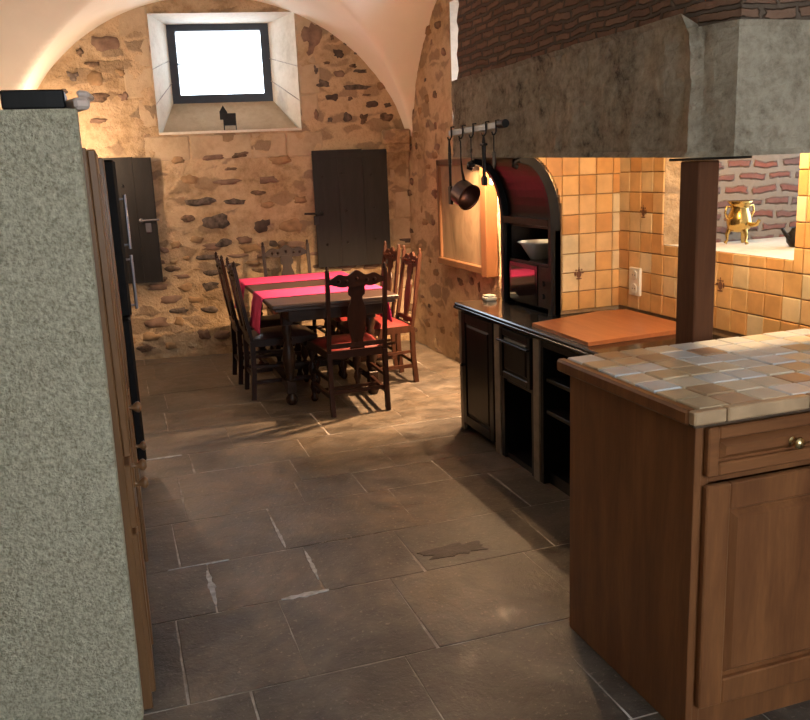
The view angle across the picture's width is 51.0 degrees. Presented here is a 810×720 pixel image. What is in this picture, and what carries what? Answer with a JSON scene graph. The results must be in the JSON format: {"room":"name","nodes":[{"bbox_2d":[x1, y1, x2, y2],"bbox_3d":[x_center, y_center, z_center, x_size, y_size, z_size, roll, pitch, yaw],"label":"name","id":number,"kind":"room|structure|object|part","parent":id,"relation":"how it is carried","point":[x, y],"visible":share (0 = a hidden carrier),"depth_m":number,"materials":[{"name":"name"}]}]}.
{"room":"historic interior","nodes":[
{"label":"historic interior","id":0,"kind":"room"},
{"bbox_2d":[0,0,436,135],"bbox_3d":[-0.177,-1.401,3.096,3.380,1.520,10.300,-7,13,-18],"label":"ceiling","id":1,"kind":"structure","parent":0,"point":[389,36],"depth_m":6.59,"materials":[{"name":"paint"}]},
{"bbox_2d":[37,0,413,359],"bbox_3d":[-1.584,-1.648,7.327,3.850,3.350,0.060,-4,13,-9],"label":"wall","id":2,"kind":"structure","parent":0,"point":[226,194],"depth_m":7.38,"materials":[{"name":"brown stone"}]},
{"bbox_2d":[102,157,162,283],"bbox_3d":[-2.333,-1.180,7.234,0.474,1.060,0.064,-4,13,-9],"label":"door","id":3,"kind":"structure","parent":2,"relation":"in","point":[134,175],"depth_m":7.23,"materials":[{"name":"brown wood"}]},
{"bbox_2d":[166,23,272,103],"bbox_3d":[-1.647,-2.647,7.581,0.905,0.706,0.080,-4,13,-9],"label":"window","id":4,"kind":"structure","parent":2,"relation":"in","point":[171,30],"depth_m":7.55,"materials":[{"name":"black metal"}]},
{"bbox_2d":[147,12,301,134],"bbox_3d":[-1.542,-2.459,7.373,1.203,0.963,0.476,-4,13,-9],"label":"window recess","id":5,"kind":"structure","parent":2,"relation":"attached to","point":[283,113],"depth_m":7.40,"materials":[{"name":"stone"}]},
{"bbox_2d":[219,106,236,129],"bbox_3d":[-1.519,-2.073,7.299,0.135,0.215,0.060,-4,13,-9],"label":"figurine","id":6,"kind":"object","parent":5,"relation":"on","point":[229,119],"visible":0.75,"depth_m":7.27,"materials":[{"name":"black metal"}]},
{"bbox_2d":[304,149,390,267],"bbox_3d":[-0.516,-1.339,7.520,0.753,1.015,0.064,-4,13,-9],"label":"door","id":7,"kind":"structure","parent":2,"relation":"in","point":[351,218],"depth_m":7.51,"materials":[{"name":"brown wood"}]},
{"bbox_2d":[381,129,410,152],"bbox_3d":[-0.081,-1.924,7.473,0.240,0.200,0.180,-4,13,-9],"label":"trim","id":8,"kind":"structure","parent":2,"relation":"attached to","point":[396,140],"depth_m":7.39,"materials":[{"name":"brown stone"}]},
{"bbox_2d":[136,340,809,719],"bbox_3d":[0.237,0.833,3.658,4.706,0.123,10.302,-7,13,-18],"label":"floor","id":9,"kind":"structure","parent":0,"point":[369,561],"depth_m":3.48,"materials":[{"name":"grey stone"}]},
{"bbox_2d":[0,108,143,719],"bbox_3d":[-1.112,0.249,2.259,0.661,1.750,0.048,-7,13,-18],"label":"wall pier","id":10,"kind":"object","parent":9,"relation":"on","point":[68,645],"visible":1,"depth_m":2.30,"materials":[{"name":"grey stone"}]},
{"bbox_2d":[82,148,155,709],"bbox_3d":[-1.176,0.194,2.726,0.636,1.655,0.870,-7,13,-18],"label":"tall cabinet","id":11,"kind":"object","parent":9,"relation":"on","point":[116,378],"visible":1,"depth_m":2.42,"materials":[{"name":"brown wood"}]},
{"bbox_3d":[-0.877,-0.183,2.536,0.028,0.850,0.465,-7,13,-18],"label":"door","id":12,"kind":"part","parent":11,"relation":"part of","materials":[{"name":"brown wood"}]},
{"bbox_3d":[-0.860,0.348,2.655,0.028,0.190,0.465,-7,13,-18],"label":"drawer","id":13,"kind":"part","parent":11,"relation":"part of","materials":[{"name":"brown wood"}]},
{"bbox_3d":[-1.009,0.088,3.015,0.017,1.560,0.360,-7,13,-18],"label":"steel panel","id":14,"kind":"part","parent":11,"relation":"part of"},
{"bbox_3d":[-0.877,0.153,2.751,0.046,0.038,0.038,-7,13,-18],"label":"knob","id":15,"kind":"part","parent":11,"relation":"part of","materials":[{"name":"brown wood"}]},
{"bbox_3d":[-0.819,0.324,2.613,0.046,0.038,0.038,-7,13,-18],"label":"knob","id":16,"kind":"part","parent":11,"relation":"part of","materials":[{"name":"brown wood"}]},
{"bbox_3d":[-0.829,0.386,2.666,0.046,0.038,0.038,-7,13,-18],"label":"knob","id":17,"kind":"part","parent":11,"relation":"part of","materials":[{"name":"brown wood"}]},
{"bbox_3d":[-0.848,0.712,2.736,0.028,0.515,0.465,-7,13,-18],"label":"door","id":18,"kind":"part","parent":11,"relation":"part of","materials":[{"name":"brown wood"}]},
{"bbox_3d":[-1.083,-0.599,2.241,0.400,0.094,0.220,-7,13,-18],"label":"storage box","id":19,"kind":"object","parent":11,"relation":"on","visible":0},
{"bbox_2d":[0,89,66,109],"bbox_3d":[-0.980,-0.684,2.257,0.152,0.048,0.180,-7,13,-18],"label":"case","id":20,"kind":"object","parent":19,"relation":"on","point":[53,98],"visible":0.74,"depth_m":2.17,"materials":[{"name":"paint"}]},
{"bbox_2d":[66,90,93,111],"bbox_3d":[-0.871,-0.687,2.259,0.088,0.050,0.141,-7,13,-18],"label":"paper packet","id":21,"kind":"object","parent":19,"relation":"on","point":[82,102],"visible":0.85,"depth_m":2.21,"materials":[{"name":"white paper"}]},
{"bbox_2d":[98,158,148,569],"bbox_3d":[-1.452,0.022,3.527,0.642,1.660,0.780,-7,13,-18],"label":"tall cabinet","id":22,"kind":"object","parent":9,"relation":"on","point":[142,445],"visible":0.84,"depth_m":3.31,"materials":[{"name":"brown wood"}]},
{"bbox_3d":[-1.208,-0.382,3.521,0.020,0.870,0.750,-7,13,-18],"label":"door","id":23,"kind":"part","parent":22,"relation":"part of","materials":[{"name":"brown wood"}]},
{"bbox_3d":[-1.177,0.403,3.698,0.016,0.700,0.750,-7,13,-18],"label":"door","id":24,"kind":"part","parent":22,"relation":"part of","materials":[{"name":"brown wood"}]},
{"bbox_3d":[-1.065,0.346,3.428,0.042,0.040,0.040,-7,13,-18],"label":"knob","id":25,"kind":"part","parent":22,"relation":"part of","materials":[{"name":"brown wood"}]},
{"bbox_2d":[104,160,146,460],"bbox_3d":[-1.692,-0.139,4.284,0.684,1.660,0.680,-7,13,-18],"label":"fridge","id":26,"kind":"object","parent":9,"relation":"on","point":[110,170],"visible":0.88,"depth_m":4.03,"materials":[{"name":"black painted metal"},{"name":"grey steel"}]},
{"bbox_3d":[-1.449,-0.624,4.271,0.058,0.730,0.670,-7,13,-18],"label":"door","id":27,"kind":"part","parent":26,"relation":"part of","materials":[{"name":"black metal"}]},
{"bbox_3d":[-1.331,-0.656,4.041,0.036,0.255,0.016,-7,13,-18],"label":"handle","id":28,"kind":"part","parent":26,"relation":"part of","materials":[{"name":"grey metal"}]},
{"bbox_3d":[-1.319,-0.376,4.104,0.036,0.260,0.016,-7,13,-18],"label":"handle","id":29,"kind":"part","parent":26,"relation":"part of","materials":[{"name":"grey metal"}]},
{"bbox_3d":[-1.423,0.093,4.432,0.050,0.720,0.670,-7,13,-18],"label":"door","id":30,"kind":"part","parent":26,"relation":"part of","materials":[{"name":"black metal"}]},
{"bbox_2d":[214,252,302,383],"bbox_3d":[-1.143,-0.354,6.642,0.569,0.994,0.445,-7,13,-18],"label":"dining chair","id":31,"kind":"object","parent":9,"relation":"on","point":[267,320],"visible":0.54,"depth_m":6.53,"materials":[{"name":"brown wood"}]},
{"bbox_3d":[-1.408,-0.719,6.473,0.043,0.113,0.325,-7,13,-18],"label":"crest rail","id":32,"kind":"part","parent":31,"relation":"part of","materials":[{"name":"brown wood"}]},
{"bbox_3d":[-1.411,-0.364,6.733,0.113,0.993,0.030,-7,13,-18],"label":"post","id":33,"kind":"part","parent":31,"relation":"part of","materials":[{"name":"brown wood"}]},
{"bbox_3d":[-1.300,-0.296,6.414,0.113,0.993,0.030,-7,13,-18],"label":"post","id":34,"kind":"part","parent":31,"relation":"part of","materials":[{"name":"brown wood"}]},
{"bbox_3d":[-1.102,-0.274,6.673,0.470,0.050,0.435,-7,13,-18],"label":"seat frame","id":35,"kind":"part","parent":31,"relation":"part of","materials":[{"name":"brown wood"}]},
{"bbox_3d":[-1.097,-0.316,6.666,0.443,0.034,0.415,-7,13,-18],"label":"seat","id":36,"kind":"part","parent":31,"relation":"part of","materials":[{"name":"leather"}]},
{"bbox_3d":[-0.828,-0.072,6.603,0.058,0.435,0.060,-7,13,-18],"label":"leg","id":37,"kind":"part","parent":31,"relation":"part of","materials":[{"name":"brown wood"}]},
{"bbox_2d":[225,257,320,400],"bbox_3d":[-0.955,-0.254,6.162,0.569,0.994,0.445,-7,13,-18],"label":"dining chair","id":38,"kind":"object","parent":9,"relation":"on","point":[269,336],"visible":0.78,"depth_m":6.06,"materials":[{"name":"brown wood"}]},
{"bbox_3d":[-1.221,-0.618,5.993,0.043,0.113,0.325,-7,13,-18],"label":"crest rail","id":39,"kind":"part","parent":38,"relation":"part of","materials":[{"name":"brown wood"}]},
{"bbox_3d":[-1.223,-0.263,6.253,0.113,0.993,0.030,-7,13,-18],"label":"post","id":40,"kind":"part","parent":38,"relation":"part of","materials":[{"name":"brown wood"}]},
{"bbox_3d":[-1.112,-0.196,5.934,0.113,0.993,0.030,-7,13,-18],"label":"post","id":41,"kind":"part","parent":38,"relation":"part of","materials":[{"name":"brown wood"}]},
{"bbox_3d":[-1.143,-0.204,6.107,0.018,0.030,0.345,-7,13,-18],"label":"rail","id":42,"kind":"part","parent":38,"relation":"part of","materials":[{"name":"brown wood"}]},
{"bbox_3d":[-0.914,-0.173,6.193,0.470,0.050,0.435,-7,13,-18],"label":"seat frame","id":43,"kind":"part","parent":38,"relation":"part of","materials":[{"name":"brown wood"}]},
{"bbox_3d":[-0.909,-0.215,6.186,0.443,0.034,0.415,-7,13,-18],"label":"seat","id":44,"kind":"part","parent":38,"relation":"part of","materials":[{"name":"fabric"}]},
{"bbox_3d":[-0.764,-0.047,6.480,0.058,0.435,0.060,-7,13,-18],"label":"leg","id":45,"kind":"part","parent":38,"relation":"part of","materials":[{"name":"brown wood"}]},
{"bbox_3d":[-0.641,0.029,6.123,0.058,0.435,0.060,-7,13,-18],"label":"leg","id":46,"kind":"part","parent":38,"relation":"part of","materials":[{"name":"brown wood"}]},
{"bbox_2d":[261,239,325,361],"bbox_3d":[-0.938,-0.500,7.249,0.490,0.994,0.569,-7,13,-18],"label":"dining chair","id":47,"kind":"object","parent":9,"relation":"on","point":[285,252],"visible":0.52,"depth_m":7.40,"materials":[{"name":"brown wood"}]},
{"bbox_3d":[-1.195,-0.523,7.397,0.030,0.993,0.113,-7,13,-18],"label":"post","id":48,"kind":"part","parent":47,"relation":"part of","materials":[{"name":"brown wood"}]},
{"bbox_3d":[-0.922,-0.408,7.231,0.480,0.050,0.470,-7,13,-18],"label":"seat frame","id":49,"kind":"part","parent":47,"relation":"part of","materials":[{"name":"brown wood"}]},
{"bbox_3d":[-1.048,-0.154,7.009,0.060,0.435,0.058,-7,13,-18],"label":"leg","id":50,"kind":"part","parent":47,"relation":"part of","materials":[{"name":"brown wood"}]},
{"bbox_3d":[-1.039,-0.945,7.404,0.370,0.113,0.043,-7,13,-18],"label":"crest rail","id":51,"kind":"part","parent":47,"relation":"part of","materials":[{"name":"brown wood"}]},
{"bbox_3d":[-0.826,-0.566,7.516,0.030,0.993,0.113,-7,13,-18],"label":"post","id":52,"kind":"part","parent":47,"relation":"part of","materials":[{"name":"brown wood"}]},
{"bbox_2d":[241,271,398,404],"bbox_3d":[-0.683,-0.181,6.342,0.850,0.750,1.600,-7,13,-18],"label":"dining table","id":53,"kind":"object","parent":9,"relation":"on","point":[290,309],"visible":0.56,"depth_m":5.78,"materials":[{"name":"brown wood"}]},
{"bbox_3d":[-1.183,-0.270,6.943,0.092,0.700,0.091,-7,13,-18],"label":"leg","id":54,"kind":"part","parent":53,"relation":"part of","materials":[{"name":"brown wood"}]},
{"bbox_3d":[-0.799,-0.035,5.836,0.092,0.700,0.091,-7,13,-18],"label":"leg","id":55,"kind":"part","parent":53,"relation":"part of","materials":[{"name":"brown wood"}]},
{"bbox_2d":[234,271,348,307],"bbox_3d":[-0.862,-0.544,6.769,0.952,0.226,0.410,-7,13,-18],"label":"table runner","id":56,"kind":"object","parent":53,"relation":"on","point":[310,276],"visible":0.56,"depth_m":6.71,"materials":[{"name":"pink fabric"}]},
{"bbox_2d":[250,284,392,334],"bbox_3d":[-0.604,-0.377,6.028,0.952,0.246,0.395,-7,13,-18],"label":"table runner","id":57,"kind":"object","parent":53,"relation":"on","point":[256,305],"visible":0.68,"depth_m":5.95,"materials":[{"name":"pink fabric"}]},
{"bbox_3d":[-0.240,-0.100,6.016,0.092,0.700,0.091,-7,13,-18],"label":"leg","id":58,"kind":"part","parent":53,"relation":"part of","materials":[{"name":"brown wood"}]},
{"bbox_2d":[307,262,390,417],"bbox_3d":[-0.374,-0.170,5.685,0.475,0.994,0.569,-7,13,-18],"label":"dining chair","id":59,"kind":"object","parent":9,"relation":"on","point":[357,342],"visible":1,"depth_m":5.50,"materials":[{"name":"brown wood"}]},
{"bbox_3d":[-0.641,0.075,5.920,0.060,0.435,0.058,-7,13,-18],"label":"leg","id":60,"kind":"part","parent":59,"relation":"part of","materials":[{"name":"brown wood"}]},
{"bbox_3d":[-0.479,-0.106,5.420,0.030,0.993,0.113,-7,13,-18],"label":"post","id":61,"kind":"part","parent":59,"relation":"part of","materials":[{"name":"brown wood"}]},
{"bbox_3d":[-0.384,-0.093,5.741,0.465,0.050,0.470,-7,13,-18],"label":"seat frame","id":62,"kind":"part","parent":59,"relation":"part of","materials":[{"name":"brown wood"}]},
{"bbox_3d":[-0.387,-0.135,5.738,0.445,0.034,0.443,-7,13,-18],"label":"seat","id":63,"kind":"part","parent":59,"relation":"part of","materials":[{"name":"fabric"}]},
{"bbox_3d":[-0.306,-0.512,5.352,0.355,0.113,0.043,-7,13,-18],"label":"crest rail","id":64,"kind":"part","parent":59,"relation":"part of","materials":[{"name":"brown wood"}]},
{"bbox_3d":[-0.309,-0.103,5.507,0.375,0.030,0.018,-7,13,-18],"label":"rail","id":65,"kind":"part","parent":59,"relation":"part of","materials":[{"name":"brown wood"}]},
{"bbox_3d":[-0.248,0.030,6.046,0.060,0.435,0.058,-7,13,-18],"label":"leg","id":66,"kind":"part","parent":59,"relation":"part of","materials":[{"name":"brown wood"}]},
{"bbox_3d":[-0.125,-0.147,5.534,0.030,0.993,0.113,-7,13,-18],"label":"post","id":67,"kind":"part","parent":59,"relation":"part of","materials":[{"name":"brown wood"}]},
{"bbox_2d":[324,241,400,375],"bbox_3d":[-0.338,-0.426,6.809,0.569,0.994,0.450,-7,13,-18],"label":"dining chair","id":68,"kind":"object","parent":9,"relation":"on","point":[391,254],"visible":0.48,"depth_m":6.74,"materials":[{"name":"brown wood"}]},
{"bbox_3d":[-0.505,-0.087,6.612,0.058,0.435,0.060,-7,13,-18],"label":"leg","id":69,"kind":"part","parent":68,"relation":"part of","materials":[{"name":"brown wood"}]},
{"bbox_3d":[-0.373,-0.337,6.816,0.470,0.050,0.440,-7,13,-18],"label":"seat frame","id":70,"kind":"part","parent":68,"relation":"part of","materials":[{"name":"brown wood"}]},
{"bbox_3d":[-0.380,-0.377,6.805,0.443,0.034,0.420,-7,13,-18],"label":"seat","id":71,"kind":"part","parent":68,"relation":"part of","materials":[{"name":"fabric"}]},
{"bbox_3d":[-0.182,-0.485,7.040,0.113,0.993,0.030,-7,13,-18],"label":"post","id":72,"kind":"part","parent":68,"relation":"part of","materials":[{"name":"brown wood"}]},
{"bbox_3d":[-0.106,-0.848,6.800,0.043,0.113,0.330,-7,13,-18],"label":"crest rail","id":73,"kind":"part","parent":68,"relation":"part of","materials":[{"name":"brown wood"}]},
{"bbox_3d":[-0.070,-0.416,6.715,0.113,0.993,0.030,-7,13,-18],"label":"post","id":74,"kind":"part","parent":68,"relation":"part of","materials":[{"name":"brown wood"}]},
{"bbox_2d":[338,245,421,387],"bbox_3d":[-0.184,-0.332,6.364,0.569,0.994,0.450,-7,13,-18],"label":"dining chair","id":75,"kind":"object","parent":9,"relation":"on","point":[398,326],"visible":0.69,"depth_m":6.32,"materials":[{"name":"brown wood"}]},
{"bbox_3d":[-0.476,-0.070,6.529,0.058,0.435,0.060,-7,13,-18],"label":"leg","id":76,"kind":"part","parent":75,"relation":"part of","materials":[{"name":"brown wood"}]},
{"bbox_3d":[-0.351,0.007,6.168,0.058,0.435,0.060,-7,13,-18],"label":"leg","id":77,"kind":"part","parent":75,"relation":"part of","materials":[{"name":"brown wood"}]},
{"bbox_3d":[-0.226,-0.283,6.360,0.443,0.034,0.420,-7,13,-18],"label":"seat","id":78,"kind":"part","parent":75,"relation":"part of","materials":[{"name":"fabric"}]},
{"bbox_3d":[-0.218,-0.243,6.371,0.470,0.050,0.440,-7,13,-18],"label":"seat frame","id":79,"kind":"part","parent":75,"relation":"part of","materials":[{"name":"brown wood"}]},
{"bbox_3d":[-0.028,-0.391,6.595,0.113,0.993,0.030,-7,13,-18],"label":"post","id":80,"kind":"part","parent":75,"relation":"part of","materials":[{"name":"brown wood"}]},
{"bbox_3d":[0.006,-0.325,6.432,0.018,0.030,0.350,-7,13,-18],"label":"rail","id":81,"kind":"part","parent":75,"relation":"part of","materials":[{"name":"brown wood"}]},
{"bbox_3d":[0.048,-0.754,6.356,0.043,0.113,0.330,-7,13,-18],"label":"crest rail","id":82,"kind":"part","parent":75,"relation":"part of","materials":[{"name":"brown wood"}]},
{"bbox_3d":[0.085,-0.322,6.271,0.113,0.993,0.030,-7,13,-18],"label":"post","id":83,"kind":"part","parent":75,"relation":"part of","materials":[{"name":"brown wood"}]},
{"bbox_2d":[458,310,501,454],"bbox_3d":[0.700,0.079,4.974,0.656,0.735,0.585,-7,13,-18],"label":"base cabinet","id":84,"kind":"object","parent":9,"relation":"on","point":[480,378],"visible":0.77,"depth_m":4.84,"materials":[{"name":"paint"}]},
{"bbox_2d":[496,326,540,481],"bbox_3d":[0.870,0.181,4.492,0.650,0.735,0.457,-7,13,-18],"label":"base cabinet","id":85,"kind":"object","parent":9,"relation":"on","point":[520,354],"visible":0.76,"depth_m":4.45,"materials":[{"name":"paint"}]},
{"bbox_3d":[0.561,-0.011,4.378,0.038,0.265,0.355,-7,13,-18],"label":"drawer","id":86,"kind":"part","parent":85,"relation":"part of","materials":[{"name":"black paint"}]},
{"bbox_2d":[540,341,580,495],"bbox_3d":[1.130,0.327,3.796,0.615,0.735,1.058,-7,13,-18],"label":"open shelf unit","id":87,"kind":"object","parent":9,"relation":"on","point":[555,384],"visible":0.16,"depth_m":4.18,"materials":[{"name":"black paint"}]},
{"bbox_3d":[1.125,0.165,3.745,0.580,0.020,1.030,-7,13,-18],"label":"shelf","id":88,"kind":"part","parent":87,"relation":"part of","materials":[{"name":"black paint"}]},
{"bbox_3d":[1.132,0.323,3.781,0.580,0.020,1.030,-7,13,-18],"label":"shelf","id":89,"kind":"part","parent":87,"relation":"part of","materials":[{"name":"black paint"}]},
{"bbox_2d":[453,298,725,355],"bbox_3d":[0.940,-0.154,4.196,0.662,0.040,2.110,-7,13,-18],"label":"countertop","id":90,"kind":"structure","parent":87,"relation":"on","point":[519,317],"depth_m":4.36,"materials":[{"name":"polished black stone"}]},
{"bbox_2d":[482,294,496,300],"bbox_3d":[0.505,-0.374,5.083,0.073,0.032,0.073,-7,13,-18],"label":"napkin stack","id":91,"kind":"object","parent":90,"relation":"on","point":[487,297],"visible":1,"depth_m":5.06,"materials":[{"name":"white paper"}]},
{"bbox_2d":[466,158,559,315],"bbox_3d":[0.733,-0.711,4.702,0.587,0.837,0.610,-7,13,-18],"label":"hutch","id":92,"kind":"object","parent":90,"relation":"on","point":[526,193],"visible":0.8,"depth_m":4.64,"materials":[{"name":"black paint"}]},
{"bbox_3d":[0.675,-0.763,4.671,0.055,0.041,0.550,-7,13,-18],"label":"cross rail","id":93,"kind":"part","parent":92,"relation":"part of","materials":[{"name":"brown wood"}]},
{"bbox_3d":[0.826,-0.654,4.434,0.587,0.837,0.030,-7,13,-18],"label":"panel","id":94,"kind":"part","parent":92,"relation":"part of","materials":[{"name":"red paint"}]},
{"bbox_2d":[510,256,547,310],"bbox_3d":[0.834,-0.437,4.787,0.324,0.258,0.495,-7,13,-18],"label":"microwave oven","id":95,"kind":"object","parent":90,"relation":"on","point":[528,277],"visible":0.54,"depth_m":4.73,"materials":[{"name":"black metal"}]},
{"bbox_3d":[0.665,-0.437,4.799,0.002,0.170,0.295,-7,13,-18],"label":"door glass","id":96,"kind":"part","parent":95,"relation":"part of","materials":[{"name":"glass"}]},
{"bbox_3d":[0.672,-0.438,4.801,0.013,0.220,0.345,-7,13,-18],"label":"door","id":97,"kind":"part","parent":95,"relation":"part of","materials":[{"name":"glass"}]},
{"bbox_2d":[518,239,547,259],"bbox_3d":[0.761,-0.623,4.806,0.250,0.100,0.250,-7,13,-18],"label":"serving bowl","id":98,"kind":"object","parent":95,"relation":"on","point":[536,249],"visible":0.8,"depth_m":4.75,"materials":[{"name":"white ceramic"}]},
{"bbox_2d":[532,309,675,345],"bbox_3d":[0.978,-0.167,4.109,0.605,0.018,0.670,-7,13,-18],"label":"wooden board","id":99,"kind":"object","parent":90,"relation":"on","point":[606,326],"visible":0.88,"depth_m":4.03,"materials":[{"name":"orange wood"}]},
{"bbox_2d":[570,376,809,719],"bbox_3d":[1.205,0.486,2.695,1.150,0.905,0.692,-7,13,-18],"label":"base cabinet","id":100,"kind":"object","parent":9,"relation":"on","point":[690,547],"visible":0.93,"depth_m":2.34,"materials":[{"name":"brown wood"}]},
{"bbox_2d":[557,328,809,428],"bbox_3d":[1.176,0.018,2.610,1.215,0.047,0.704,-7,13,-18],"label":"countertop","id":101,"kind":"structure","parent":100,"relation":"on","point":[701,384],"depth_m":2.46,"materials":[{"name":"tile"}]},
{"bbox_3d":[1.038,0.610,2.338,0.536,0.645,0.022,-7,13,-18],"label":"door","id":102,"kind":"part","parent":100,"relation":"part of","materials":[{"name":"brown wood"}]},
{"bbox_3d":[1.021,0.207,2.247,0.536,0.132,0.022,-7,13,-18],"label":"drawer","id":103,"kind":"part","parent":100,"relation":"part of","materials":[{"name":"brown wood"}]},
{"bbox_3d":[1.025,0.216,2.220,0.035,0.035,0.034,-7,13,-18],"label":"knob","id":104,"kind":"part","parent":100,"relation":"part of","materials":[{"name":"gold metal"}]},
{"bbox_2d":[675,160,718,343],"bbox_3d":[1.037,0.076,3.069,0.084,1.552,0.105,-7,13,-18],"label":"wooden post","id":105,"kind":"object","parent":9,"relation":"on","point":[699,180],"visible":0.4,"depth_m":2.93,"materials":[{"name":"brown wood"}]},
{"bbox_2d":[407,0,555,362],"bbox_3d":[0.680,-1.538,6.420,0.520,3.350,2.940,-7,13,-18],"label":"wall","id":106,"kind":"structure","parent":0,"point":[436,325],"depth_m":7.04,"materials":[{"name":"brown stone"}]},
{"bbox_2d":[450,0,458,80],"bbox_3d":[0.789,-2.098,5.978,0.560,0.977,1.090,-7,13,-18],"label":"trim","id":107,"kind":"structure","parent":106,"relation":"attached to","point":[454,4],"depth_m":6.35,"materials":[{"name":"white paint"}]},
{"bbox_2d":[436,158,497,277],"bbox_3d":[0.440,-1.083,6.357,0.090,0.830,1.000,-7,13,-18],"label":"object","id":108,"kind":"object","parent":106,"relation":"attached to","point":[468,239],"visible":0.8,"depth_m":6.29,"materials":[{"name":"wood"}]},
{"bbox_2d":[537,158,620,314],"bbox_3d":[0.904,-1.387,4.287,0.630,2.322,0.030,-7,13,-18],"label":"wall","id":109,"kind":"structure","parent":0,"point":[587,189],"depth_m":4.45,"materials":[{"name":"tile"}]},
{"bbox_2d":[616,153,809,337],"bbox_3d":[2.056,-0.531,1.717,0.014,3.350,5.868,-7,13,-18],"label":"tiled wall","id":110,"kind":"structure","parent":0,"point":[754,295],"depth_m":3.79,"materials":[{"name":"tile"}]},
{"bbox_2d":[447,0,809,160],"bbox_3d":[0.897,-1.604,3.683,0.766,1.462,2.347,-7,13,-18],"label":"hood","id":111,"kind":"object","parent":110,"relation":"attached to","point":[684,80],"depth_m":3.12,"materials":[{"name":"concrete"}]},
{"bbox_2d":[448,139,452,204],"bbox_3d":[0.249,-1.035,4.682,0.018,0.352,0.040,-7,13,-18],"label":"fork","id":112,"kind":"object","parent":111,"relation":"hanging from","point":[450,186],"visible":0.95,"depth_m":4.68,"materials":[{"name":"black metal"}]},
{"bbox_2d":[451,139,479,209],"bbox_3d":[0.316,-0.985,4.501,0.146,0.379,0.134,-11,15,-34],"label":"saucepan","id":113,"kind":"object","parent":111,"relation":"hanging from","point":[464,193],"visible":1,"depth_m":4.52,"materials":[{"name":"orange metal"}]},
{"bbox_3d":[0.304,-1.055,4.499,0.018,0.242,0.058,-7,13,-18],"label":"handle","id":114,"kind":"part","parent":113,"relation":"part of","materials":[{"name":"black metal"}]},
{"bbox_2d":[468,136,474,167],"bbox_3d":[0.341,-1.071,4.382,0.040,0.157,0.039,-7,13,-18],"label":"ladle","id":115,"kind":"object","parent":111,"relation":"hanging from","point":[469,165],"visible":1,"depth_m":4.38,"materials":[{"name":"black metal"}]},
{"bbox_3d":[0.366,-1.178,4.357,0.082,0.074,0.720,-7,13,-18],"label":"utensil rail","id":116,"kind":"part","parent":111,"relation":"part of","materials":[{"name":"metal"}]},
{"bbox_2d":[480,135,487,185],"bbox_3d":[0.394,-0.996,4.244,0.024,0.247,0.052,-7,13,-18],"label":"hanging masher","id":117,"kind":"object","parent":111,"relation":"hanging from","point":[484,182],"visible":1,"depth_m":4.24,"materials":[{"name":"black metal"}]},
{"bbox_2d":[492,135,495,168],"bbox_3d":[0.431,-1.012,4.124,0.006,0.167,0.032,-7,13,-18],"label":"spatula","id":118,"kind":"object","parent":111,"relation":"hanging from","point":[493,152],"visible":1,"depth_m":4.12,"materials":[{"name":"black metal"}]},
{"bbox_3d":[1.048,-0.693,2.924,0.200,0.009,0.185,-7,13,-18],"label":"bearing plate","id":119,"kind":"part","parent":111,"relation":"part of","materials":[{"name":"black metal"}]},
{"bbox_2d":[629,267,641,295],"bbox_3d":[1.190,-0.406,4.397,0.020,0.145,0.096,-7,13,-18],"label":"wall outlet","id":120,"kind":"object","parent":110,"relation":"attached to","point":[635,274],"visible":1,"depth_m":4.38,"materials":[{"name":"white plastic"}]},
{"bbox_2d":[631,270,636,279],"bbox_3d":[1.181,-0.439,4.387,0.004,0.052,0.052,-7,13,-18],"label":"socket","id":121,"kind":"object","parent":120,"relation":"attached to","point":[633,272],"depth_m":4.38,"materials":[{"name":"white plastic"}]},
{"bbox_2d":[631,283,636,292],"bbox_3d":[1.184,-0.371,4.402,0.004,0.052,0.052,-7,13,-18],"label":"socket","id":122,"kind":"object","parent":120,"relation":"attached to","point":[633,285],"depth_m":4.40,"materials":[{"name":"white plastic"}]},
{"bbox_2d":[664,154,799,259],"bbox_3d":[1.992,-1.037,3.737,1.223,1.052,1.150,-7,13,-18],"label":"niche","id":123,"kind":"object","parent":110,"relation":"attached to","point":[771,181],"depth_m":4.16,"materials":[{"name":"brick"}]},
{"bbox_2d":[723,200,760,244],"bbox_3d":[1.593,-0.649,4.012,0.162,0.203,0.125,3,14,24],"label":"brass pot","id":124,"kind":"object","parent":123,"relation":"on","point":[739,218],"visible":1,"depth_m":3.97,"materials":[{"name":"gold metal"}]},
{"bbox_3d":[1.534,-0.590,4.038,0.037,0.080,0.022,-1,13,5],"label":"leg","id":125,"kind":"part","parent":124,"relation":"part of","materials":[{"name":"gold metal"}]},
{"bbox_3d":[1.513,-0.690,3.985,0.040,0.069,0.010,-7,13,-18],"label":"handle","id":126,"kind":"part","parent":124,"relation":"part of","materials":[{"name":"gold metal"}]},
{"bbox_3d":[1.577,-0.677,4.010,0.116,0.147,0.116,-7,13,-18],"label":"pot","id":127,"kind":"part","parent":124,"relation":"part of","materials":[{"name":"gold metal"}]},
{"bbox_3d":[1.614,-0.599,4.064,0.037,0.080,0.022,-13,16,-39],"label":"leg","id":128,"kind":"part","parent":124,"relation":"part of","materials":[{"name":"gold metal"}]},
{"bbox_3d":[1.597,-0.580,3.985,0.024,0.080,0.039,-7,13,-18],"label":"leg","id":129,"kind":"part","parent":124,"relation":"part of","materials":[{"name":"gold metal"}]},
{"bbox_3d":[1.632,-0.636,3.954,0.024,0.041,0.057,-7,13,-18],"label":"spout","id":130,"kind":"part","parent":124,"relation":"part of","materials":[{"name":"gold metal"}]},
{"bbox_2d":[781,227,795,246],"bbox_3d":[1.756,-0.556,3.825,0.130,0.089,0.104,2,14,20],"label":"jug","id":131,"kind":"object","parent":123,"relation":"on","point":[790,237],"visible":0.47,"depth_m":3.80,"materials":[{"name":"black metal"}]},
{"bbox_3d":[1.706,-0.563,3.804,0.055,0.062,0.024,-2,13,0],"label":"spout","id":132,"kind":"part","parent":131,"relation":"part of","materials":[{"name":"black metal"}]}
]}

